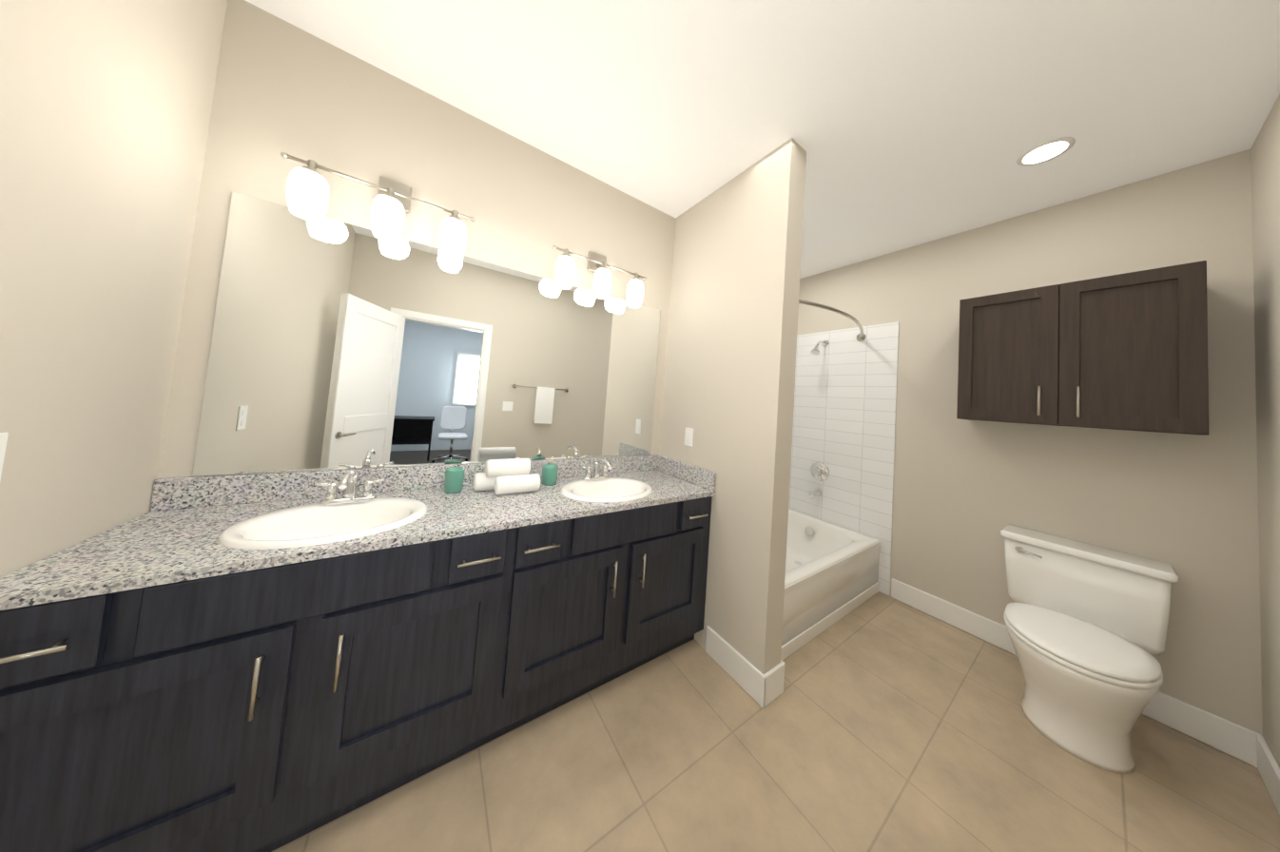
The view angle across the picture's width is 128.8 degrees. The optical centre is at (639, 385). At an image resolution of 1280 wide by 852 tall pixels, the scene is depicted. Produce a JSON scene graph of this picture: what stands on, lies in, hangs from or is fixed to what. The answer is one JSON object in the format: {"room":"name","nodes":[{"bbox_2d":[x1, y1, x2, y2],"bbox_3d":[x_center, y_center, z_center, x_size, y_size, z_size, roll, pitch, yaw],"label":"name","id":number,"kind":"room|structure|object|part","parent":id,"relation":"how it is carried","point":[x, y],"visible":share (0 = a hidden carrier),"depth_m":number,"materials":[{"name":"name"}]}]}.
{"room":"bathroom","nodes":[
{"label":"bathroom","id":0,"kind":"room"},
{"bbox_2d":[0,0,227,578],"bbox_3d":[-1.032,-0.075,0.079,0.120,2.760,2.290,6,-3,-34],"label":"wall","id":1,"kind":"structure","parent":0,"point":[106,106],"depth_m":0.79,"materials":[{"name":"beige paint"}]},
{"bbox_2d":[0,432,8,481],"bbox_3d":[-1.345,0.159,0.628,0.007,0.115,0.072,6,-3,-34],"label":"electrical outlet","id":2,"kind":"object","parent":1,"relation":"attached to","point":[3,439],"visible":1,"depth_m":0.65,"materials":[{"name":"white plastic"}]},
{"bbox_2d":[157,0,675,478],"bbox_3d":[-0.861,0.017,1.755,2.270,2.760,0.310,6,-3,-34],"label":"wall","id":3,"kind":"structure","parent":0,"point":[287,87],"depth_m":1.35,"materials":[{"name":"beige paint"}]},
{"bbox_2d":[280,152,475,259],"bbox_3d":[-1.075,-0.769,1.322,0.632,0.303,0.168,6,-3,-34],"label":"sconce","id":4,"kind":"object","parent":3,"relation":"attached to","point":[307,192],"visible":1,"depth_m":1.25,"materials":[{"name":"white glass"}]},
{"bbox_3d":[-1.258,-0.722,1.164,0.110,0.167,0.110,6,-3,-34],"label":"lamp shade","id":5,"kind":"part","parent":4,"relation":"part of","materials":[{"name":"white glass"}]},
{"bbox_3d":[-1.063,-0.701,1.294,0.110,0.167,0.110,6,-3,-34],"label":"lamp shade","id":6,"kind":"part","parent":4,"relation":"part of","materials":[{"name":"white glass"}]},
{"bbox_3d":[-0.869,-0.680,1.424,0.110,0.167,0.110,6,-3,-34],"label":"lamp shade","id":7,"kind":"part","parent":4,"relation":"part of","materials":[{"name":"white glass"}]},
{"bbox_2d":[150,454,658,507],"bbox_3d":[-0.751,0.464,1.627,2.144,0.106,0.020,6,-3,-34],"label":"backsplash","id":8,"kind":"structure","parent":3,"relation":"attached to","point":[209,489],"depth_m":1.22,"materials":[{"name":"grey stone"}]},
{"bbox_2d":[192,191,659,476],"bbox_3d":[-0.717,-0.110,1.659,1.991,1.039,0.006,6,-3,-34],"label":"mirror","id":9,"kind":"object","parent":3,"relation":"attached to","point":[336,344],"visible":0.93,"depth_m":1.40,"materials":[{"name":"clear glass"}]},
{"bbox_2d":[552,245,646,308],"bbox_3d":[-0.237,-0.680,1.879,0.632,0.303,0.168,6,-3,-34],"label":"sconce","id":10,"kind":"object","parent":3,"relation":"attached to","point":[565,271],"visible":1,"depth_m":1.81,"materials":[{"name":"white glass"}]},
{"bbox_3d":[-0.421,-0.633,1.722,0.110,0.167,0.110,6,-3,-34],"label":"lamp shade","id":11,"kind":"part","parent":10,"relation":"part of","materials":[{"name":"white glass"}]},
{"bbox_3d":[-0.226,-0.613,1.852,0.110,0.167,0.110,6,-3,-34],"label":"lamp shade","id":12,"kind":"part","parent":10,"relation":"part of","materials":[{"name":"white glass"}]},
{"bbox_3d":[-0.031,-0.592,1.982,0.110,0.167,0.110,6,-3,-34],"label":"lamp shade","id":13,"kind":"part","parent":10,"relation":"part of","materials":[{"name":"white glass"}]},
{"bbox_2d":[659,137,806,674],"bbox_3d":[0.390,0.123,2.041,0.140,2.760,1.220,6,-3,-34],"label":"wall","id":14,"kind":"structure","parent":0,"point":[730,366],"depth_m":1.67,"materials":[{"name":"beige paint"}]},
{"bbox_2d":[658,454,715,488],"bbox_3d":[0.282,0.557,1.985,0.020,0.106,0.529,6,-3,-34],"label":"backsplash","id":15,"kind":"structure","parent":14,"relation":"attached to","point":[702,476],"depth_m":1.93,"materials":[{"name":"grey stone"}]},
{"bbox_2d":[684,426,693,446],"bbox_3d":[0.315,0.336,1.986,0.008,0.115,0.072,6,-3,-34],"label":"outlet","id":16,"kind":"object","parent":14,"relation":"attached to","point":[688,435],"visible":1,"depth_m":1.98,"materials":[{"name":"white plastic"}]},
{"bbox_2d":[705,625,765,708],"bbox_3d":[0.475,1.420,1.569,0.014,0.141,0.365,6,-3,-34],"label":"baseboard","id":17,"kind":"structure","parent":14,"relation":"attached to","point":[745,674],"depth_m":1.54,"materials":[{"name":"white wood"}]},
{"bbox_2d":[763,661,784,706],"bbox_3d":[0.637,1.427,1.466,0.169,0.141,0.014,6,-3,-34],"label":"baseboard","id":18,"kind":"structure","parent":14,"relation":"attached to","point":[774,677],"depth_m":1.46,"materials":[{"name":"white wood"}]},
{"bbox_2d":[244,0,1279,278],"bbox_3d":[0.625,-1.327,1.366,4.070,0.100,2.600,6,-3,-34],"label":"ceiling","id":19,"kind":"structure","parent":0,"point":[904,124],"depth_m":1.31,"materials":[{"name":"white paint"}]},
{"bbox_2d":[1016,136,1075,166],"bbox_3d":[2.022,-1.161,1.533,0.176,0.008,0.176,6,-3,-34],"label":"recessed light","id":20,"kind":"object","parent":19,"relation":"in","point":[1046,151],"visible":1,"depth_m":1.52,"materials":[{"name":"white glass"}]},
{"bbox_2d":[271,591,1279,851],"bbox_3d":[0.414,1.522,1.231,4.070,0.100,2.600,6,-3,-34],"label":"floor","id":21,"kind":"structure","parent":0,"point":[884,723],"depth_m":1.18,"materials":[{"name":"tile"}]},
{"bbox_2d":[0,469,715,851],"bbox_3d":[-0.631,0.957,1.369,2.144,0.883,0.584,6,-3,-34],"label":"bathroom vanity","id":22,"kind":"object","parent":21,"relation":"on","point":[259,662],"depth_m":0.87,"materials":[{"name":"brown wood"}]},
{"bbox_2d":[0,454,716,621],"bbox_3d":[-0.605,0.477,1.406,2.144,0.132,0.549,6,-3,-34],"label":"countertop","id":23,"kind":"structure","parent":22,"relation":"on","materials":[{"name":"stone"}]},
{"bbox_2d":[171,488,429,561],"bbox_3d":[-1.052,0.536,1.063,0.510,0.165,0.400,6,-3,-34],"label":"sink","id":24,"kind":"object","parent":23,"relation":"in","point":[286,522],"depth_m":1.08,"materials":[{"name":"white ceramic"}]},
{"bbox_2d":[311,468,387,504],"bbox_3d":[-1.088,0.387,1.140,0.204,0.131,0.186,6,-3,-34],"label":"faucet","id":25,"kind":"object","parent":23,"relation":"on","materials":[{"name":"silver metal"}]},
{"bbox_2d":[444,466,465,493],"bbox_3d":[-0.872,0.446,1.442,0.078,0.105,0.078,6,-3,-34],"label":"tumbler","id":26,"kind":"object","parent":23,"relation":"on","point":[454,479],"visible":0.96,"depth_m":1.41,"materials":[{"name":"teal ceramic"}]},
{"bbox_2d":[473,458,540,495],"bbox_3d":[-0.647,0.440,1.502,0.280,0.154,0.174,6,-3,-34],"label":"rolled towels","id":27,"kind":"object","parent":23,"relation":"on","point":[506,476],"visible":1,"depth_m":1.46,"materials":[{"name":"white fabric"}]},
{"bbox_2d":[541,455,558,485],"bbox_3d":[-0.491,0.460,1.672,0.082,0.154,0.082,6,-3,-34],"label":"soap dispenser","id":28,"kind":"object","parent":23,"relation":"on","point":[549,476],"visible":1,"depth_m":1.64,"materials":[{"name":"teal ceramic"}]},
{"bbox_2d":[578,457,616,481],"bbox_3d":[-0.211,0.479,1.724,0.204,0.131,0.186,6,-3,-34],"label":"faucet","id":29,"kind":"object","parent":23,"relation":"on","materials":[{"name":"silver metal"}]},
{"bbox_2d":[555,473,669,504],"bbox_3d":[-0.176,0.628,1.647,0.510,0.165,0.400,6,-3,-34],"label":"sink","id":30,"kind":"object","parent":23,"relation":"in","point":[621,486],"depth_m":1.74,"materials":[{"name":"white ceramic"}]},
{"bbox_2d":[780,508,880,660],"bbox_3d":[1.009,1.372,2.436,1.518,0.400,0.992,6,-3,-34],"label":"bathtub","id":31,"kind":"object","parent":21,"relation":"on","point":[831,574],"visible":0.52,"depth_m":2.12,"materials":[{"name":"white ceramic"}]},
{"bbox_2d":[1000,524,1178,774],"bbox_3d":[2.102,1.223,1.484,0.785,0.767,0.528,6,-3,-34],"label":"toilet","id":32,"kind":"object","parent":21,"relation":"on","point":[1087,626],"visible":1,"depth_m":1.42,"materials":[{"name":"white ceramic"}]},
{"bbox_3d":[2.006,1.173,1.419,0.545,0.052,0.422,6,-3,-34],"label":"seat","id":33,"kind":"part","parent":32,"relation":"part of","materials":[{"name":"white plastic"}]},
{"bbox_3d":[2.345,1.063,1.645,0.233,0.397,0.528,6,-3,-34],"label":"tank","id":34,"kind":"part","parent":32,"relation":"part of","materials":[{"name":"white ceramic"}]},
{"bbox_2d":[796,149,1262,736],"bbox_3d":[2.191,0.270,2.339,0.120,2.760,2.480,6,-3,-34],"label":"wall","id":35,"kind":"structure","parent":0,"point":[1185,507],"depth_m":1.72,"materials":[{"name":"beige paint"}]},
{"bbox_2d":[891,578,1262,767],"bbox_3d":[2.302,1.568,1.843,0.014,0.141,1.284,6,-3,-34],"label":"baseboard","id":36,"kind":"structure","parent":35,"relation":"attached to","point":[1225,736],"depth_m":1.48,"materials":[{"name":"white wood"}]},
{"bbox_2d":[956,260,1208,435],"bbox_3d":[2.356,-0.156,1.718,0.359,0.765,0.764,6,-3,-34],"label":"upper cabinet","id":37,"kind":"object","parent":35,"relation":"attached to","point":[1127,351],"visible":1,"depth_m":1.55,"materials":[{"name":"brown wood"}]},
{"bbox_2d":[1250,94,1279,767],"bbox_3d":[1.207,0.099,0.267,3.830,2.760,0.120,6,-3,-34],"label":"wall","id":38,"kind":"structure","parent":0,"point":[1265,157],"depth_m":1.28,"materials":[{"name":"beige paint"}]},
{"bbox_2d":[1256,735,1279,815],"bbox_3d":[1.587,1.457,0.603,2.559,0.141,0.014,6,-3,-34],"label":"baseboard","id":39,"kind":"structure","parent":38,"relation":"attached to","point":[1268,767],"depth_m":1.22,"materials":[{"name":"white"}]},
{"bbox_3d":[0.832,0.201,2.996,1.660,2.760,0.120,6,-3,-34],"label":"wall","id":40,"kind":"structure","parent":0,"visible":0},
{"bbox_2d":[790,370,795,477],"bbox_3d":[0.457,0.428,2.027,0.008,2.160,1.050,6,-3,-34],"label":"wall tile","id":41,"kind":"structure","parent":40,"relation":"attached to","point":[795,371],"depth_m":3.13,"materials":[{"name":"white tile"}]},
{"bbox_2d":[788,321,898,596],"bbox_3d":[1.727,0.562,2.873,0.008,2.160,1.050,6,-3,-34],"label":"wall tile","id":42,"kind":"structure","parent":40,"relation":"attached to","point":[843,428],"depth_m":2.71,"materials":[{"name":"white tile"}]},
{"bbox_2d":[808,462,829,499],"bbox_3d":[1.625,0.882,2.841,0.140,0.325,0.170,6,-3,-34],"label":"tub faucet","id":43,"kind":"object","parent":42,"relation":"attached to","point":[819,471],"visible":1,"depth_m":2.85,"materials":[{"name":"silver metal"}]},
{"bbox_2d":[810,339,829,354],"bbox_3d":[1.684,-0.361,2.878,0.218,0.166,0.080,6,-3,-34],"label":"shower head","id":44,"kind":"object","parent":42,"relation":"attached to","point":[816,350],"visible":1,"depth_m":2.85},
{"bbox_2d":[798,298,865,341],"bbox_3d":[1.358,-0.487,2.206,1.523,0.070,0.238,6,-3,-34],"label":"shower rod","id":45,"kind":"object","parent":42,"relation":"attached to","point":[861,336],"visible":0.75,"depth_m":2.07,"materials":[{"name":"silver metal"}]}
]}

